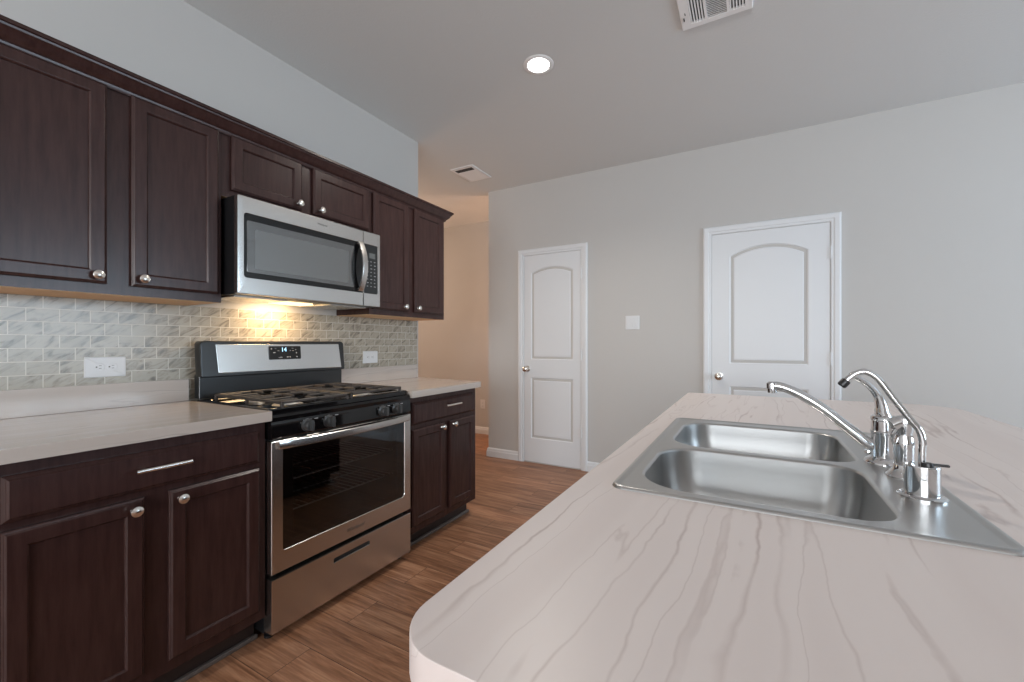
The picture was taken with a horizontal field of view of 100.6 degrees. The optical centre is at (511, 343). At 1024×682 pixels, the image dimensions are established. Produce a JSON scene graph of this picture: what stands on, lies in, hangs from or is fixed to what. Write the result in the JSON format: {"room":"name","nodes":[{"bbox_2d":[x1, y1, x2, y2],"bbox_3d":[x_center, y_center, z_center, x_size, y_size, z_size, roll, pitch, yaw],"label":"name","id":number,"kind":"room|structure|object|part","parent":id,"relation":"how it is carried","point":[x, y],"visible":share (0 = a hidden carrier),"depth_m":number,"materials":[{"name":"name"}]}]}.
{"room":"kitchen","nodes":[
{"label":"kitchen","id":0,"kind":"room"},
{"bbox_2d":[0,0,417,376],"bbox_3d":[-3.790,-0.202,1.297,3.319,2.758,6.558,0,0,29],"label":"wall","id":1,"kind":"structure","parent":0,"point":[174,45],"depth_m":2.13,"materials":[{"name":"grey paint"}]},
{"bbox_2d":[0,42,220,305],"bbox_3d":[-1.535,-0.556,1.579,0.341,0.764,0.715,0,0,29],"label":"upper cabinet","id":2,"kind":"object","parent":1,"relation":"attached to","point":[107,194],"visible":1,"depth_m":1.48,"materials":[{"name":"brown wood"}]},
{"bbox_3d":[-1.505,-0.560,1.364,0.019,0.702,0.309,0,0,29],"label":"door","id":3,"kind":"part","parent":2,"relation":"part of","materials":[{"name":"brown wood"}]},
{"bbox_3d":[-1.423,-0.236,1.461,0.030,0.033,0.033,0,0,29],"label":"knob","id":4,"kind":"part","parent":2,"relation":"part of","materials":[{"name":"silver metal"}]},
{"bbox_3d":[-1.361,-0.238,1.571,0.030,0.033,0.033,0,0,29],"label":"knob","id":5,"kind":"part","parent":2,"relation":"part of","materials":[{"name":"silver metal"}]},
{"bbox_3d":[-1.325,-0.560,1.685,0.019,0.702,0.294,0,0,29],"label":"door","id":6,"kind":"part","parent":2,"relation":"part of","materials":[{"name":"brown wood"}]},
{"bbox_2d":[0,293,416,400],"bbox_3d":[-1.305,0.051,2.330,0.008,0.450,2.290,0,0,29],"label":"tile backsplash","id":7,"kind":"structure","parent":1,"relation":"attached to","point":[45,341],"depth_m":1.82,"materials":[{"name":"tile"}]},
{"bbox_2d":[84,356,125,377],"bbox_3d":[-1.640,0.095,1.715,0.007,0.082,0.128,0,0,29],"label":"outlet","id":8,"kind":"object","parent":7,"relation":"attached to","point":[113,366],"visible":1,"depth_m":1.71,"materials":[{"name":"white plastic"}]},
{"bbox_2d":[94,363,104,370],"bbox_3d":[-1.650,0.095,1.698,0.007,0.029,0.033,0,0,29],"label":"receptacle","id":9,"kind":"object","parent":8,"relation":"attached to","point":[97,366],"depth_m":1.70,"materials":[{"name":"grey plastic"}]},
{"bbox_2d":[107,363,117,369],"bbox_3d":[-1.631,0.095,1.732,0.007,0.029,0.033,0,0,29],"label":"receptacle","id":10,"kind":"object","parent":8,"relation":"attached to","point":[110,366],"depth_m":1.73,"materials":[{"name":"grey plastic"}]},
{"bbox_2d":[363,351,377,362],"bbox_3d":[-0.970,0.094,2.912,0.007,0.082,0.128,0,0,29],"label":"outlet","id":11,"kind":"object","parent":7,"relation":"attached to","point":[368,356],"visible":1,"depth_m":2.91,"materials":[{"name":"white plastic"}]},
{"bbox_2d":[221,134,368,231],"bbox_3d":[-1.161,-0.788,2.247,0.341,0.301,0.814,0,0,29],"label":"upper cabinet","id":12,"kind":"object","parent":1,"relation":"attached to","point":[248,169],"visible":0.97,"depth_m":2.08,"materials":[{"name":"brown wood"}]},
{"bbox_3d":[-1.146,-0.791,2.004,0.019,0.240,0.335,0,0,29],"label":"door","id":13,"kind":"part","parent":12,"relation":"part of","materials":[{"name":"brown wood"}]},
{"bbox_2d":[221,194,379,309],"bbox_3d":[-1.108,-0.416,2.213,0.445,0.426,0.790,0,0,29],"label":"microwave","id":14,"kind":"object","parent":12,"relation":"attached to","point":[271,254],"visible":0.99,"depth_m":2.02,"materials":[{"name":"silver metal"}]},
{"bbox_3d":[-0.988,-0.421,2.090,0.005,0.277,0.640,0,0,29],"label":"door glass","id":15,"kind":"part","parent":14,"relation":"part of","materials":[{"name":"black glass"}]},
{"bbox_3d":[-0.820,-0.424,2.330,0.055,0.274,0.033,0,0,29],"label":"handle","id":16,"kind":"part","parent":14,"relation":"part of","materials":[{"name":"silver metal"}]},
{"bbox_3d":[-1.055,-0.699,2.118,0.030,0.033,0.033,0,0,29],"label":"knob","id":17,"kind":"part","parent":12,"relation":"part of","materials":[{"name":"silver metal"}]},
{"bbox_3d":[-0.994,-0.698,2.226,0.030,0.033,0.033,0,0,29],"label":"knob","id":18,"kind":"part","parent":12,"relation":"part of","materials":[{"name":"silver metal"}]},
{"bbox_3d":[-0.943,-0.791,2.367,0.019,0.240,0.372,0,0,29],"label":"door","id":19,"kind":"part","parent":12,"relation":"part of","materials":[{"name":"brown wood"}]},
{"bbox_2d":[336,191,443,320],"bbox_3d":[-0.787,-0.556,2.913,0.341,0.764,0.712,0,0,29],"label":"upper cabinet","id":20,"kind":"object","parent":1,"relation":"attached to","point":[411,240],"visible":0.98,"depth_m":2.79,"materials":[{"name":"brown wood"}]},
{"bbox_2d":[0,14,453,221],"bbox_3d":[-1.147,-0.940,2.268,0.343,0.070,2.296,0,0,29],"label":"crown molding","id":21,"kind":"structure","parent":20,"relation":"attached to","point":[15,34],"depth_m":1.66,"materials":[{"name":"brown wood"}]},
{"bbox_3d":[-0.763,-0.562,2.689,0.019,0.706,0.304,0,0,29],"label":"door","id":22,"kind":"part","parent":20,"relation":"part of","materials":[{"name":"brown wood"}]},
{"bbox_3d":[-0.587,-0.562,3.003,0.019,0.706,0.308,0,0,29],"label":"door","id":23,"kind":"part","parent":20,"relation":"part of","materials":[{"name":"brown wood"}]},
{"bbox_2d":[185,433,587,681],"bbox_3d":[-0.402,1.207,0.592,9.920,0.060,8.880,0,0,29],"label":"floor","id":24,"kind":"structure","parent":0,"point":[361,634],"depth_m":1.94,"materials":[{"name":"brown wood"}]},
{"bbox_2d":[0,422,264,681],"bbox_3d":[-1.384,0.740,1.488,0.675,0.874,0.724,0,0,29],"label":"base cabinet","id":25,"kind":"object","parent":24,"relation":"on","point":[142,561],"visible":0.98,"depth_m":1.29,"materials":[{"name":"brown wood"}]},
{"bbox_3d":[-1.216,0.754,1.195,0.019,0.552,0.291,0,0,29],"label":"door","id":26,"kind":"part","parent":25,"relation":"part of","materials":[{"name":"brown wood"}]},
{"bbox_3d":[-1.129,0.397,1.350,0.019,0.121,0.647,0,0,29],"label":"drawer","id":27,"kind":"part","parent":25,"relation":"part of","materials":[{"name":"brown wood"}]},
{"bbox_2d":[0,379,271,464],"bbox_3d":[-1.394,0.232,1.486,0.660,0.138,0.730,0,0,29],"label":"countertop","id":28,"kind":"structure","parent":25,"relation":"on","point":[36,423],"depth_m":1.50,"materials":[{"name":"grey stone"}]},
{"bbox_3d":[-1.137,0.509,1.286,0.030,0.033,0.033,0,0,29],"label":"knob","id":29,"kind":"part","parent":25,"relation":"part of","materials":[{"name":"silver metal"}]},
{"bbox_3d":[-1.100,0.388,1.343,0.038,0.013,0.145,0,0,29],"label":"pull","id":30,"kind":"part","parent":25,"relation":"part of","materials":[{"name":"silver metal"}]},
{"bbox_3d":[-1.078,0.508,1.391,0.030,0.033,0.033,0,0,29],"label":"knob","id":31,"kind":"part","parent":25,"relation":"part of","materials":[{"name":"silver metal"}]},
{"bbox_3d":[-1.042,0.754,1.505,0.019,0.552,0.293,0,0,29],"label":"door","id":32,"kind":"part","parent":25,"relation":"part of","materials":[{"name":"brown wood"}]},
{"bbox_3d":[-1.195,1.167,1.384,0.018,0.019,0.722,0,0,29],"label":"shoe molding","id":33,"kind":"part","parent":25,"relation":"part of","materials":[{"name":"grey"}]},
{"bbox_2d":[194,341,410,638],"bbox_3d":[-0.993,0.583,2.144,0.690,1.188,0.806,0,0,29],"label":"gas range","id":34,"kind":"object","parent":24,"relation":"on","point":[337,455],"visible":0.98,"depth_m":1.96,"materials":[{"name":"silver metal"}]},
{"bbox_3d":[-1.223,0.075,2.304,0.014,0.140,0.698,0,0,29],"label":"steel panel","id":35,"kind":"part","parent":34,"relation":"part of","materials":[{"name":"silver metal"}]},
{"bbox_3d":[-1.001,0.264,1.896,0.127,0.017,0.127,0,0,29],"label":"burner","id":36,"kind":"part","parent":34,"relation":"part of","materials":[{"name":"silver metal"}]},
{"bbox_2d":[197,386,406,413],"bbox_3d":[-1.006,0.268,2.133,0.560,0.022,0.773,0,0,29],"label":"cooktop","id":37,"kind":"object","parent":34,"relation":"in","point":[308,406],"depth_m":1.97,"materials":[{"name":"black metal"}]},
{"bbox_3d":[-0.848,0.342,1.776,0.030,0.054,0.054,0,0,29],"label":"knob","id":38,"kind":"part","parent":34,"relation":"part of","materials":[{"name":"grey plastic"}]},
{"bbox_3d":[-0.798,0.342,1.866,0.030,0.054,0.054,0,0,29],"label":"knob","id":39,"kind":"part","parent":34,"relation":"part of","materials":[{"name":"grey plastic"}]},
{"bbox_3d":[-0.766,1.031,1.999,0.050,0.212,0.775,0,0,29],"label":"drawer","id":40,"kind":"part","parent":34,"relation":"part of","materials":[{"name":"silver metal"}]},
{"bbox_2d":[266,413,409,575],"bbox_3d":[-0.949,0.707,2.101,0.571,0.740,0.775,0,0,29],"label":"oven","id":41,"kind":"object","parent":34,"relation":"in","point":[338,485],"depth_m":1.91,"materials":[{"name":"silver metal"}]},
{"bbox_3d":[-0.766,0.328,1.999,0.052,0.099,0.773,0,0,29],"label":"control panel","id":42,"kind":"part","parent":34,"relation":"part of","materials":[{"name":"black metal"}]},
{"bbox_3d":[-0.644,0.342,2.141,0.030,0.054,0.054,0,0,29],"label":"knob","id":43,"kind":"part","parent":34,"relation":"part of","materials":[{"name":"grey plastic"}]},
{"bbox_3d":[-0.599,0.342,2.222,0.030,0.054,0.054,0,0,29],"label":"knob","id":44,"kind":"part","parent":34,"relation":"part of","materials":[{"name":"grey plastic"}]},
{"bbox_2d":[406,388,474,546],"bbox_3d":[-0.659,0.740,2.782,0.675,0.874,0.674,0,0,29],"label":"base cabinet","id":45,"kind":"object","parent":24,"relation":"on","point":[442,426],"visible":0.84,"depth_m":2.59,"materials":[{"name":"brown wood"}]},
{"bbox_2d":[342,364,480,397],"bbox_3d":[-0.647,0.232,2.819,0.660,0.138,0.758,0,0,29],"label":"countertop","id":46,"kind":"structure","parent":45,"relation":"on","point":[405,376],"depth_m":2.85,"materials":[{"name":"grey stone"}]},
{"bbox_3d":[-0.487,0.757,2.495,0.019,0.545,0.293,0,0,29],"label":"door","id":47,"kind":"part","parent":45,"relation":"part of","materials":[{"name":"brown wood"}]},
{"bbox_3d":[-0.470,1.167,2.678,0.018,0.019,0.672,0,0,29],"label":"shoe molding","id":48,"kind":"part","parent":45,"relation":"part of","materials":[{"name":"grey"}]},
{"bbox_3d":[-0.410,0.397,2.634,0.019,0.126,0.611,0,0,29],"label":"drawer","id":49,"kind":"part","parent":45,"relation":"part of","materials":[{"name":"brown wood"}]},
{"bbox_3d":[-0.369,0.380,2.649,0.038,0.013,0.150,0,0,29],"label":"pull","id":50,"kind":"part","parent":45,"relation":"part of","materials":[{"name":"silver metal"}]},
{"bbox_3d":[-0.328,0.757,2.780,0.019,0.545,0.270,0,0,29],"label":"door","id":51,"kind":"part","parent":45,"relation":"part of","materials":[{"name":"brown wood"}]},
{"bbox_3d":[0.721,0.740,1.149,0.706,0.874,2.110,0,0,29],"label":"cabinet","id":52,"kind":"object","parent":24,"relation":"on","visible":0},
{"bbox_2d":[409,393,1023,681],"bbox_3d":[0.861,0.282,1.079,1.023,0.038,2.176,0,0,29],"label":"countertop","id":53,"kind":"structure","parent":52,"relation":"on","point":[605,582],"depth_m":0.45,"materials":[{"name":"stone"}]},
{"bbox_2d":[612,418,1023,556],"bbox_3d":[0.608,0.345,1.001,0.530,0.175,0.816,0,0,29],"label":"sink","id":54,"kind":"object","parent":53,"relation":"in","point":[818,475],"visible":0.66,"depth_m":0.94,"materials":[{"name":"metal"}]},
{"bbox_3d":[0.666,0.343,1.161,0.389,0.158,0.353,0,0,29],"label":"bowl","id":55,"kind":"part","parent":54,"relation":"part of","materials":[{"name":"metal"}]},
{"bbox_3d":[0.475,0.348,0.839,0.382,0.168,0.328,0,0,29],"label":"bowl","id":56,"kind":"part","parent":54,"relation":"part of","materials":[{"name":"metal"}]},
{"bbox_2d":[766,372,894,466],"bbox_3d":[0.728,0.161,0.966,0.256,0.196,0.072,0,0,29],"label":"kitchen faucet","id":57,"kind":"object","parent":54,"relation":"on","point":[880,445],"visible":0.89,"depth_m":0.93,"materials":[{"name":"silver metal"}]},
{"bbox_3d":[0.717,0.167,0.972,0.212,0.152,0.025,0,0,29],"label":"spout","id":58,"kind":"part","parent":57,"relation":"part of","materials":[{"name":"silver metal"}]},
{"bbox_3d":[0.787,0.120,0.932,0.079,0.114,0.044,0,0,29],"label":"lever handle","id":59,"kind":"part","parent":57,"relation":"part of","materials":[{"name":"silver metal"}]},
{"bbox_2d":[838,369,949,503],"bbox_3d":[0.658,0.152,0.739,0.147,0.214,0.065,0,0,29],"label":"water tap","id":60,"kind":"object","parent":54,"relation":"on","point":[922,480],"visible":1,"depth_m":0.71,"materials":[{"name":"silver metal"}]},
{"bbox_3d":[0.700,0.202,0.704,0.036,0.008,0.017,0,0,29],"label":"lever","id":61,"kind":"part","parent":60,"relation":"part of","materials":[{"name":"black plastic"}]},
{"bbox_2d":[884,415,914,479],"bbox_3d":[0.764,0.200,0.827,0.058,0.119,0.058,0,0,29],"label":"sprayer","id":62,"kind":"object","parent":54,"relation":"on","point":[902,439],"visible":0.73,"depth_m":0.82,"materials":[{"name":"silver metal"}]},
{"bbox_2d":[418,221,488,426],"bbox_3d":[1.186,-0.202,3.530,10.020,2.758,2.202,0,0,29],"label":"wall","id":63,"kind":"structure","parent":0,"point":[455,347],"depth_m":5.67,"materials":[{"name":"grey paint"}]},
{"bbox_2d":[475,426,488,434],"bbox_3d":[-0.746,1.132,5.727,4.300,0.090,0.016,0,0,29],"label":"baseboard","id":64,"kind":"structure","parent":63,"relation":"attached to","point":[481,430],"depth_m":5.52,"materials":[{"name":"white paint"}]},
{"bbox_2d":[480,400,484,408],"bbox_3d":[-0.382,0.792,5.528,0.070,0.116,0.007,0,0,29],"label":"outlet","id":65,"kind":"object","parent":63,"relation":"attached to","point":[482,402],"visible":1,"depth_m":5.53,"materials":[{"name":"white plastic"}]},
{"bbox_2d":[183,0,1023,227],"bbox_3d":[-0.402,-1.621,0.592,9.920,0.080,8.880,0,0,29],"label":"ceiling","id":66,"kind":"structure","parent":0,"point":[625,84],"depth_m":2.43,"materials":[{"name":"white paint"}]},
{"bbox_2d":[450,164,490,181],"bbox_3d":[-0.380,-1.577,3.952,0.245,0.009,0.325,0,0,29],"label":"ceiling vent","id":67,"kind":"object","parent":66,"relation":"in","point":[471,173],"visible":1,"depth_m":3.93,"materials":[{"name":"white metal"}]},
{"bbox_2d":[523,54,553,74],"bbox_3d":[0.150,-1.579,2.411,0.172,0.006,0.172,0,0,29],"label":"recessed light","id":68,"kind":"object","parent":66,"relation":"in","point":[538,64],"visible":1,"depth_m":2.40,"materials":[{"name":"white plastic"}]},
{"bbox_2d":[676,0,752,30],"bbox_3d":[0.904,-1.573,1.904,0.309,0.018,0.367,0,0,29],"label":"ceiling vent","id":69,"kind":"object","parent":66,"relation":"in","point":[692,13],"visible":1,"depth_m":2.00,"materials":[{"name":"white metal"}]},
{"bbox_2d":[489,82,1023,469],"bbox_3d":[2.657,-0.202,2.888,6.586,2.758,0.120,0,0,29],"label":"wall","id":70,"kind":"structure","parent":0,"point":[929,196],"depth_m":3.00,"materials":[{"name":"grey paint"}]},
{"bbox_2d":[486,447,598,471],"bbox_3d":[2.646,1.132,2.885,6.602,0.090,0.136,0,0,29],"label":"baseboard","id":71,"kind":"structure","parent":70,"relation":"attached to","point":[492,452],"depth_m":4.32,"materials":[{"name":"white paint"}]},
{"bbox_2d":[518,242,587,470],"bbox_3d":[0.369,0.124,4.071,0.723,2.106,0.100,0,0,29],"label":"door","id":72,"kind":"structure","parent":70,"relation":"in","point":[552,287],"depth_m":4.08,"materials":[{"name":"white paint"}]},
{"bbox_3d":[0.137,0.252,4.184,0.064,0.064,0.070,0,0,29],"label":"knob","id":73,"kind":"part","parent":72,"relation":"part of","materials":[{"name":"silver metal"}]},
{"bbox_2d":[625,316,638,329],"bbox_3d":[1.051,-0.181,3.712,0.121,0.121,0.010,0,0,29],"label":"light switch","id":74,"kind":"object","parent":70,"relation":"attached to","point":[631,322],"visible":1,"depth_m":3.71,"materials":[{"name":"white plastic"}]},
{"bbox_2d":[703,212,840,399],"bbox_3d":[1.925,0.124,3.199,0.892,2.106,0.100,0,0,29],"label":"door","id":75,"kind":"structure","parent":70,"relation":"in","point":[768,282],"depth_m":3.20,"materials":[{"name":"white paint"}]},
{"bbox_3d":[1.629,0.262,3.348,0.064,0.064,0.070,0,0,29],"label":"knob","id":76,"kind":"part","parent":75,"relation":"part of","materials":[{"name":"silver metal"}]}
]}

